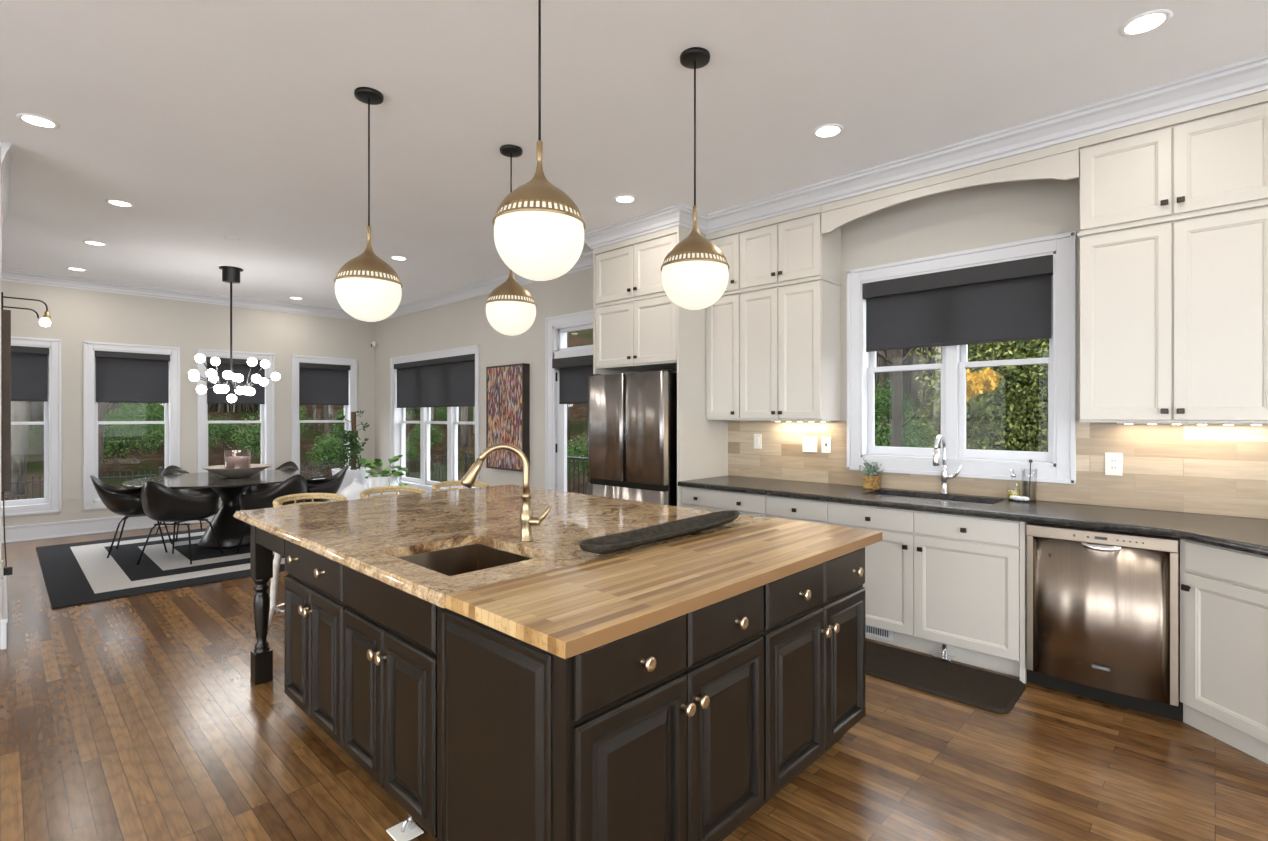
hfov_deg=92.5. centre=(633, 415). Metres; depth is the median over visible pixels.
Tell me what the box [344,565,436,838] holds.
base cabinet
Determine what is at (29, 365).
roller shade
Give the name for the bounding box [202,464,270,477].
clay bowl
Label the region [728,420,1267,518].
backsplash
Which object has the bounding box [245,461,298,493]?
armchair
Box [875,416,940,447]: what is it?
shrub
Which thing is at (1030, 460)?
stick
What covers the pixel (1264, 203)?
trim
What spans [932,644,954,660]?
foot pedal
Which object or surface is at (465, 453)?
fence
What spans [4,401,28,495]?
bare tree
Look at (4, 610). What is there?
baseboard
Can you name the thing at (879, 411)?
shrub
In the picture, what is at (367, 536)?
countertop
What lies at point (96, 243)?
recessed light
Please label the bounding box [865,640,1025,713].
floor mat
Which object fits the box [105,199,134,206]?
recessed light
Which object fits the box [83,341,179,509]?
window
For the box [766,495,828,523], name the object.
drawer
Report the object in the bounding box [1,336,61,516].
window
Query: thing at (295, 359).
window
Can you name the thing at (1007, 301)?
roller shade
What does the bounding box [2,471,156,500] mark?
fence
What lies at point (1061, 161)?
trim
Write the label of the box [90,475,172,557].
armchair
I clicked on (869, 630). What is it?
vent
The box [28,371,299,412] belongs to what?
thicket
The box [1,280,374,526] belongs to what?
wall
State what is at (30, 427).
shrub
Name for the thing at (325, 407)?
tree
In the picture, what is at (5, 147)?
trim
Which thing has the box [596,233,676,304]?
upper cabinet
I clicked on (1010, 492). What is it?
soap bottle
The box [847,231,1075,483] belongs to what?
window
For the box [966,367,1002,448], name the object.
tree
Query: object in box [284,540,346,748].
base cabinet
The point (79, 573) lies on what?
area rug
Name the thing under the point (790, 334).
upper cabinet
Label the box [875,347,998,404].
thicket
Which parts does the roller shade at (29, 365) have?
rail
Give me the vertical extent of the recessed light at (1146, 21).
0.007 m
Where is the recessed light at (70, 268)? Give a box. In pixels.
[66,267,86,270]
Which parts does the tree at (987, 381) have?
crown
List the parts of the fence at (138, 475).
rail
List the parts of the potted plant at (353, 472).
planter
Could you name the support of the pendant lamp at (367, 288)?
hanging from the ceiling
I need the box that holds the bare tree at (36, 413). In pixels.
[30,401,41,421]
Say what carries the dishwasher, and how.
on the floor
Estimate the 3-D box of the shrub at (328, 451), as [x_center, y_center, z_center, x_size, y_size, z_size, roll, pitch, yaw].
[-9.572,1.208,19.345,1.390,1.664,1.548,0,0,3]
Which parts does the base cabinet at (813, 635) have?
drawer, door, knob, knob, knob, door, drawer, knob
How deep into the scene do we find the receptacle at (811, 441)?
4.81 m
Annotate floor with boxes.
[0,522,1267,840]
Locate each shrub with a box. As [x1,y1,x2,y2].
[28,416,38,448]
[103,403,164,474]
[110,403,163,451]
[157,413,220,451]
[208,416,241,450]
[230,412,260,458]
[299,403,311,437]
[307,428,344,470]
[330,408,344,434]
[406,407,438,425]
[406,438,419,464]
[408,424,443,448]
[434,407,460,426]
[567,434,589,486]
[875,378,914,425]
[875,388,891,428]
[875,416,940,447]
[885,407,936,447]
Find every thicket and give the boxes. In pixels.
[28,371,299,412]
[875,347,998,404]
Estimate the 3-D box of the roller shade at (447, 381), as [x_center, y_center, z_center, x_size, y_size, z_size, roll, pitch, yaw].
[-2.862,-0.464,8.640,2.305,0.678,0.087,0,0,44]
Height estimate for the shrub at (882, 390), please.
1.642 m
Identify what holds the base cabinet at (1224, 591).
on the floor
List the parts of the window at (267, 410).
sash, sash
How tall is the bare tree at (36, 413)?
10.707 m
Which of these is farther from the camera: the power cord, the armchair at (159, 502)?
the armchair at (159, 502)
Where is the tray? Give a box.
[578,510,739,553]
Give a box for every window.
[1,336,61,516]
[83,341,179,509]
[197,349,274,498]
[291,355,356,479]
[390,345,479,492]
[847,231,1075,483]
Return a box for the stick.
[1029,459,1032,498]
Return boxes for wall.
[0,147,0,648]
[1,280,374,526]
[375,268,638,493]
[674,178,1234,516]
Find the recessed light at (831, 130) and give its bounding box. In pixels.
[812,124,843,138]
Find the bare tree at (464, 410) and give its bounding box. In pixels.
[460,407,467,446]
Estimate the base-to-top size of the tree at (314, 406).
6.225 m
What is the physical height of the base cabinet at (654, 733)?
0.874 m
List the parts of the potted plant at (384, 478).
planter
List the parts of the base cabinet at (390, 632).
door, knob, knob, false drawer, door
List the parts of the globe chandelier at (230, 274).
globe, globe, globe, globe, globe, globe, globe, globe, rod, globe, globe, globe, globe, globe, globe, globe, globe, globe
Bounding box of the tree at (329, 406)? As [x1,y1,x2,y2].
[328,405,332,413]
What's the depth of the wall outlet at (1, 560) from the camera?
4.14 m
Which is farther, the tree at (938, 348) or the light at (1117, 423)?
the tree at (938, 348)
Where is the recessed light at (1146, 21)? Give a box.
[1118,9,1172,36]
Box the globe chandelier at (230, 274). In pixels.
[189,266,279,402]
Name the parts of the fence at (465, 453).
post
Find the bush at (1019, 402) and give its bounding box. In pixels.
[909,339,1048,451]
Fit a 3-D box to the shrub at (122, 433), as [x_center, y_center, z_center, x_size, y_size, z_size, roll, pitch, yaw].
[-14.026,0.628,16.559,1.889,2.031,1.697,0,0,-33]
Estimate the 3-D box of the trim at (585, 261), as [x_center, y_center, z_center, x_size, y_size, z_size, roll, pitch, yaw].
[-2.244,-1.597,7.944,5.630,0.125,0.108,0,0,44]
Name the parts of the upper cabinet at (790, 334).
door, door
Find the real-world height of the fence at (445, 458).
1.280 m
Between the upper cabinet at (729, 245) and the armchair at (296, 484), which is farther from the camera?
the armchair at (296, 484)
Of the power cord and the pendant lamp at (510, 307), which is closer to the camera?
the pendant lamp at (510, 307)
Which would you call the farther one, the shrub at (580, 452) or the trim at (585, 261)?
the shrub at (580, 452)
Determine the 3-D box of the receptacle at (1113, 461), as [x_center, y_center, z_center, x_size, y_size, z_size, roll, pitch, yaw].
[2.774,0.278,3.510,0.034,0.068,0.003,0,0,44]
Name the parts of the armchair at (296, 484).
leg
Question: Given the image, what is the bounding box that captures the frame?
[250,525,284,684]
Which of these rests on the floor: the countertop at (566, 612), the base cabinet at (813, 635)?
the base cabinet at (813, 635)
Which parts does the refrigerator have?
door, freezer drawer, door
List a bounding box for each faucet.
[460,443,551,541]
[932,434,962,493]
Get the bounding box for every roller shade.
[11,346,48,401]
[95,350,169,402]
[206,357,264,403]
[299,362,349,404]
[394,354,474,407]
[552,355,592,403]
[862,255,1052,351]
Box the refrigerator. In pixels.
[588,369,676,505]
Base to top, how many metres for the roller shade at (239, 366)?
0.633 m
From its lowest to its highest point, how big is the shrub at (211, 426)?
1.858 m
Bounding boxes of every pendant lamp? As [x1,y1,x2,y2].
[334,87,402,321]
[485,144,536,335]
[492,0,585,280]
[661,47,729,309]
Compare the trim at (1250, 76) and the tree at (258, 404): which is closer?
the trim at (1250, 76)
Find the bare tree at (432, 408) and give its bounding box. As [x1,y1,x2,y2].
[430,407,433,436]
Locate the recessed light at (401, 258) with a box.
[390,256,407,260]
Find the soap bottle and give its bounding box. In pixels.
[1008,469,1018,499]
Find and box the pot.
[863,475,879,488]
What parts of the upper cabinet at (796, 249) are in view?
door, door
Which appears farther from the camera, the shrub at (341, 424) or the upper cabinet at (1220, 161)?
the shrub at (341, 424)
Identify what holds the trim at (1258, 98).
attached to the upper cabinet at (1220, 161)
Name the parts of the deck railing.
rail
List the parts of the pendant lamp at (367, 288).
globe, stem, cord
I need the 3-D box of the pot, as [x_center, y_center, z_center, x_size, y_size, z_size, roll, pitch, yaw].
[1.722,0.478,4.401,0.090,0.096,0.090,0,0,44]
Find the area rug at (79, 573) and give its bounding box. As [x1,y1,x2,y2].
[36,528,284,608]
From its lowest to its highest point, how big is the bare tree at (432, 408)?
11.236 m
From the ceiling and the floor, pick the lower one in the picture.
the floor
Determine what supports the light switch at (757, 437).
attached to the wall at (1006, 212)
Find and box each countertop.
[233,484,768,607]
[446,518,881,658]
[678,475,1267,556]
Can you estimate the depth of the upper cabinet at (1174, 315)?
3.08 m
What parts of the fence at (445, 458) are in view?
rail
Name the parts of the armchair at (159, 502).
leg, leg, frame, leg, leg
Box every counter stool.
[267,493,346,633]
[360,486,424,498]
[432,480,488,491]
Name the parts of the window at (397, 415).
sash, sash, sash, sash, sash, sash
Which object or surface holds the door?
in the wall at (463, 323)
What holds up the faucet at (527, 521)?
on the countertop at (367, 536)
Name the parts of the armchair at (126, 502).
leg, leg, leg, leg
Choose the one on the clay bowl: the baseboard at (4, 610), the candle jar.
the candle jar
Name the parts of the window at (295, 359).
sash, sash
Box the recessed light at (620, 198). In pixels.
[614,195,635,203]
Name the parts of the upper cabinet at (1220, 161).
door, knob, knob, door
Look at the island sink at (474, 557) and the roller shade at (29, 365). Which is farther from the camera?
the roller shade at (29, 365)
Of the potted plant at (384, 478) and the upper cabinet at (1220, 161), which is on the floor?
the potted plant at (384, 478)
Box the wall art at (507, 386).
[486,363,529,471]
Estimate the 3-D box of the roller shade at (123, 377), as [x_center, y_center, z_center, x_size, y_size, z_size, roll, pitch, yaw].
[-6.376,-0.486,7.731,0.087,0.633,0.740,0,0,44]
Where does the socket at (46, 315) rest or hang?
attached to the picture light at (45, 321)
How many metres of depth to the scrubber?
3.71 m
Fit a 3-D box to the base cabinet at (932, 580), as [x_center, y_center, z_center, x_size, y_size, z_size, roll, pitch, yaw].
[1.903,1.004,3.890,1.098,0.872,0.686,0,0,44]
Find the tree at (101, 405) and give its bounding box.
[98,402,111,479]
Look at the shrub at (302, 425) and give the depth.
22.20 m
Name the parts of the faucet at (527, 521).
spout, handle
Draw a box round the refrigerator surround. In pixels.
[593,232,727,506]
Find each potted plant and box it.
[331,410,370,500]
[359,455,407,495]
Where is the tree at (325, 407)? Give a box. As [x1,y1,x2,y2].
[323,405,329,464]
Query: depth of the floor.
2.54 m
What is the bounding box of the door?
[546,310,592,491]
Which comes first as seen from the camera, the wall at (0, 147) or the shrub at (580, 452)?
the wall at (0, 147)
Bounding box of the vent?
[865,625,892,640]
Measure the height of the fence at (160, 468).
1.280 m
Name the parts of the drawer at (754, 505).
door, door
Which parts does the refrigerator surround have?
panel, rail, panel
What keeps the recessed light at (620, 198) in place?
in the ceiling
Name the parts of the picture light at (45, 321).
wall plate, bulb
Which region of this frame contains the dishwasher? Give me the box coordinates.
[1026,522,1181,721]
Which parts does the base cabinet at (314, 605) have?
knob, door, knob, knob, drawer, knob, door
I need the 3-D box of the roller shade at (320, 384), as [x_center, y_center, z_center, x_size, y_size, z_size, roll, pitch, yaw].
[-4.785,-0.486,9.392,0.087,0.633,0.740,0,0,44]
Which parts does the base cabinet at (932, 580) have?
drawer, door, drawer, door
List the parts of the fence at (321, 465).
rail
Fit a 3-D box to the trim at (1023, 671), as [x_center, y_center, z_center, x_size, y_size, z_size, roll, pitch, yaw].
[2.319,1.004,3.508,0.026,0.872,0.645,0,0,44]
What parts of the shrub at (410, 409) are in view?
crown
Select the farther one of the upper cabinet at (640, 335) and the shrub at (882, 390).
the shrub at (882, 390)
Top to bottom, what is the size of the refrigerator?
1.818 m
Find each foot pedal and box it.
[386,814,423,840]
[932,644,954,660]
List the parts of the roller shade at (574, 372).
rail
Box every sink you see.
[397,544,531,575]
[881,494,992,504]
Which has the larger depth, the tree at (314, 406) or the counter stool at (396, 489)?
the tree at (314, 406)
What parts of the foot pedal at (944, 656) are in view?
plate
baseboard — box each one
[1,500,335,542]
[1,575,7,649]
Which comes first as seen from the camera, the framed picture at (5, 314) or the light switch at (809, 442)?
the framed picture at (5, 314)
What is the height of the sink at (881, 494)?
0.216 m
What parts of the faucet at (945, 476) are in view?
spout, handle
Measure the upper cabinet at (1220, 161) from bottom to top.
0.470 m
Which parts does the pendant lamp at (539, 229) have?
globe, cord, stem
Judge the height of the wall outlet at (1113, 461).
0.130 m
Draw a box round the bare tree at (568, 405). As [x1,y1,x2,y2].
[567,332,569,442]
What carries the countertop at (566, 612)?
on the base cabinet at (654, 733)
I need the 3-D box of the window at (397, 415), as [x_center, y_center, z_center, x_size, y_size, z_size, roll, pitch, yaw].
[-2.828,0.102,8.676,2.517,2.019,0.198,0,0,44]
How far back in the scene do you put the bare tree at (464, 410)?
23.02 m
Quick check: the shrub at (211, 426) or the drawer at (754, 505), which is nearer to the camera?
the drawer at (754, 505)
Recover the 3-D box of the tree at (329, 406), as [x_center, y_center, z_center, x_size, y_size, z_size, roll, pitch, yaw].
[-14.146,-6.475,28.712,1.941,12.888,1.875,0,0,16]
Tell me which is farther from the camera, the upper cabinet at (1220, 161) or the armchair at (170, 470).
the armchair at (170, 470)
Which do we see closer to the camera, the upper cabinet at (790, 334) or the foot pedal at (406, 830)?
the foot pedal at (406, 830)
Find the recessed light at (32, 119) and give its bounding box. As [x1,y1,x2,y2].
[16,113,59,128]
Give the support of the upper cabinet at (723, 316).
attached to the wall at (1006, 212)
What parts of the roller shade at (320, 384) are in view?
rail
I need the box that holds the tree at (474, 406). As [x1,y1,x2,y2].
[473,406,474,432]
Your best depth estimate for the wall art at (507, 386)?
7.17 m
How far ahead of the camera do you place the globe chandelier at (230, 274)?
6.78 m
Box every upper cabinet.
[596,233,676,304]
[596,295,676,371]
[706,293,739,419]
[709,233,739,292]
[740,213,840,289]
[740,280,839,420]
[1080,102,1267,231]
[1080,206,1267,422]
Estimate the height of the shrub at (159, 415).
1.984 m
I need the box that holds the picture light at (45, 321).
[1,292,50,326]
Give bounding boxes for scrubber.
[1009,495,1028,500]
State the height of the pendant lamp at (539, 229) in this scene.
1.186 m
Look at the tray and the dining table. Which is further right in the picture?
the tray
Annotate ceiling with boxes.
[0,0,1267,308]
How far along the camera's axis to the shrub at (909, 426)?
13.89 m
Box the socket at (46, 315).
[43,311,50,317]
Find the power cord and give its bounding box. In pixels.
[3,493,12,575]
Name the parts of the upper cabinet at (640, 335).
door, door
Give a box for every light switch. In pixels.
[754,434,761,448]
[822,437,830,452]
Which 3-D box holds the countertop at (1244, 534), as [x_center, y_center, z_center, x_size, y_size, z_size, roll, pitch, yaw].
[1.717,0.545,3.624,3.702,0.042,1.326,0,0,44]
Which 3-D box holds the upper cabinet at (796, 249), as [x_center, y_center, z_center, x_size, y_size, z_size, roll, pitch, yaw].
[1.211,-1.250,4.775,0.703,0.470,0.366,0,0,44]
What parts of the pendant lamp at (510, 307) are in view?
globe, cord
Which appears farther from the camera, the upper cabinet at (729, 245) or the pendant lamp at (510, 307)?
the upper cabinet at (729, 245)
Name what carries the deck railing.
on the deck
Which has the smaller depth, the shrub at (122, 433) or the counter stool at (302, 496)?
the counter stool at (302, 496)
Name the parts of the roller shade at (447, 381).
rail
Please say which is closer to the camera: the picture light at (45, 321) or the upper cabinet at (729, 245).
the picture light at (45, 321)
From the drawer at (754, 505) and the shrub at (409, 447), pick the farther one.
the shrub at (409, 447)
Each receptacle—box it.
[810,440,813,448]
[1110,458,1116,469]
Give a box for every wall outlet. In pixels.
[1,560,2,579]
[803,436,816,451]
[1105,453,1122,475]
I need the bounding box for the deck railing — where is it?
[567,456,588,493]
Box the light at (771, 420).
[771,420,830,421]
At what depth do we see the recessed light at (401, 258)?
6.38 m
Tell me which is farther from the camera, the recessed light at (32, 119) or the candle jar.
the candle jar
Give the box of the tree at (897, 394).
[876,348,938,446]
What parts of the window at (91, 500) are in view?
sash, sash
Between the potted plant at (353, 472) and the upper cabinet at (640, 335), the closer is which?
the upper cabinet at (640, 335)
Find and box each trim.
[1,141,10,225]
[1,268,360,320]
[375,251,592,321]
[584,54,1267,249]
[593,225,704,254]
[705,90,1267,239]
[722,201,1267,295]
[820,139,1079,233]
[1020,522,1027,682]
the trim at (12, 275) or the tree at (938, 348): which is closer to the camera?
the trim at (12, 275)
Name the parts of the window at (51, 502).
sash, sash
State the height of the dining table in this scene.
0.740 m
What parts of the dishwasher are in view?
trim, pocket handle, control panel, trim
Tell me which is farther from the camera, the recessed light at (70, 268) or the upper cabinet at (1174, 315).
the recessed light at (70, 268)
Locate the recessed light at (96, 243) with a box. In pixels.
[83,240,106,245]
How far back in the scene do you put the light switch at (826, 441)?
4.73 m
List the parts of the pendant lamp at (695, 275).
stem, cord, globe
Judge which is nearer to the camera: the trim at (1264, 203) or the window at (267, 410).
the trim at (1264, 203)
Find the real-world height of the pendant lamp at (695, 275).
1.169 m
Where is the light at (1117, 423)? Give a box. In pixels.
[1117,423,1267,424]
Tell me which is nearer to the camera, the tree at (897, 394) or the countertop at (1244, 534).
the countertop at (1244, 534)
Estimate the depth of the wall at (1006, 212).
4.09 m
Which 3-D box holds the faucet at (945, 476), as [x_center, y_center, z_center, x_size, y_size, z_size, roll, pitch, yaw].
[2.080,0.325,4.021,0.148,0.403,0.220,0,0,44]
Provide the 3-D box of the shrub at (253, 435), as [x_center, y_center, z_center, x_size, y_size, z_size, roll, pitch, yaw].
[-11.661,0.814,19.095,1.642,1.966,1.829,0,0,13]
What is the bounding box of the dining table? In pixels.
[122,470,324,548]
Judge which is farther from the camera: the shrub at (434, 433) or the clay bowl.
the shrub at (434, 433)
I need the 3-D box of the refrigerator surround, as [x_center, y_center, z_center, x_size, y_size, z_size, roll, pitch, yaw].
[0.231,-0.022,5.487,1.019,2.925,0.691,0,0,44]
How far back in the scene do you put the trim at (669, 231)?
5.16 m
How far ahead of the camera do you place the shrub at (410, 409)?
26.30 m
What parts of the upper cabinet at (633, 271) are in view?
door, door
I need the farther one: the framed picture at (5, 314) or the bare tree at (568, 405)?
the bare tree at (568, 405)
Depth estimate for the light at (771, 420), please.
4.74 m
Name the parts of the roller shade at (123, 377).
rail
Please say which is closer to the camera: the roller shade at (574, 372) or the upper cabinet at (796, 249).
the upper cabinet at (796, 249)
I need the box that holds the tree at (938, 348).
[932,347,940,435]
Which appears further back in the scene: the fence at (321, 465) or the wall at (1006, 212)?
the fence at (321, 465)
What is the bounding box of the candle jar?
[226,449,248,468]
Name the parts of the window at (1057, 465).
sash, sash, sash, sash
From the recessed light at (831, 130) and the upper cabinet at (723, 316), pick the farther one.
the upper cabinet at (723, 316)
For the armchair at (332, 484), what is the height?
0.822 m
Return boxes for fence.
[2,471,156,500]
[159,467,208,475]
[300,461,343,478]
[406,455,463,481]
[464,452,474,474]
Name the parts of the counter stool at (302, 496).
leg, rail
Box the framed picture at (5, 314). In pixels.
[1,309,10,491]
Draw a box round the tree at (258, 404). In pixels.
[257,404,259,424]
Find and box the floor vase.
[339,479,373,499]
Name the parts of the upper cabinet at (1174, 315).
door, knob, knob, door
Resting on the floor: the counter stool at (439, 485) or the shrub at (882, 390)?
the counter stool at (439, 485)
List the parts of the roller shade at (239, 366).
rail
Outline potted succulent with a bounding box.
[859,457,883,488]
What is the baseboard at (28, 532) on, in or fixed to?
attached to the wall at (78, 316)
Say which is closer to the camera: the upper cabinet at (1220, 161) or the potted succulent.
the upper cabinet at (1220, 161)
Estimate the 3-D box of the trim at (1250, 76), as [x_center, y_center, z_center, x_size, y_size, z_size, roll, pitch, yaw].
[1.426,-1.597,4.110,4.865,0.125,0.570,0,0,44]
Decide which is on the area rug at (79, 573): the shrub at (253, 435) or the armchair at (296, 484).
the armchair at (296, 484)
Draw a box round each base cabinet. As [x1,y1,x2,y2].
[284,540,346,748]
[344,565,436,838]
[437,585,763,840]
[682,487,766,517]
[745,547,864,820]
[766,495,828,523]
[828,502,1019,676]
[1180,539,1267,763]
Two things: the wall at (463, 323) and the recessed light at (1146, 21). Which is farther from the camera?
the wall at (463, 323)
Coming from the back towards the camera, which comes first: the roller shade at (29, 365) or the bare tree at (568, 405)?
the bare tree at (568, 405)
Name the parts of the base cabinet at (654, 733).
panel, drawer, door, knob, knob, knob, door, drawer, knob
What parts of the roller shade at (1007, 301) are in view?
rail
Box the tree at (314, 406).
[299,368,315,428]
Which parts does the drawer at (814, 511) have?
door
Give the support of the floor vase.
on the floor
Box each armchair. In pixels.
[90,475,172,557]
[137,481,222,564]
[154,465,219,540]
[236,474,307,551]
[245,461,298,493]
[305,465,347,501]

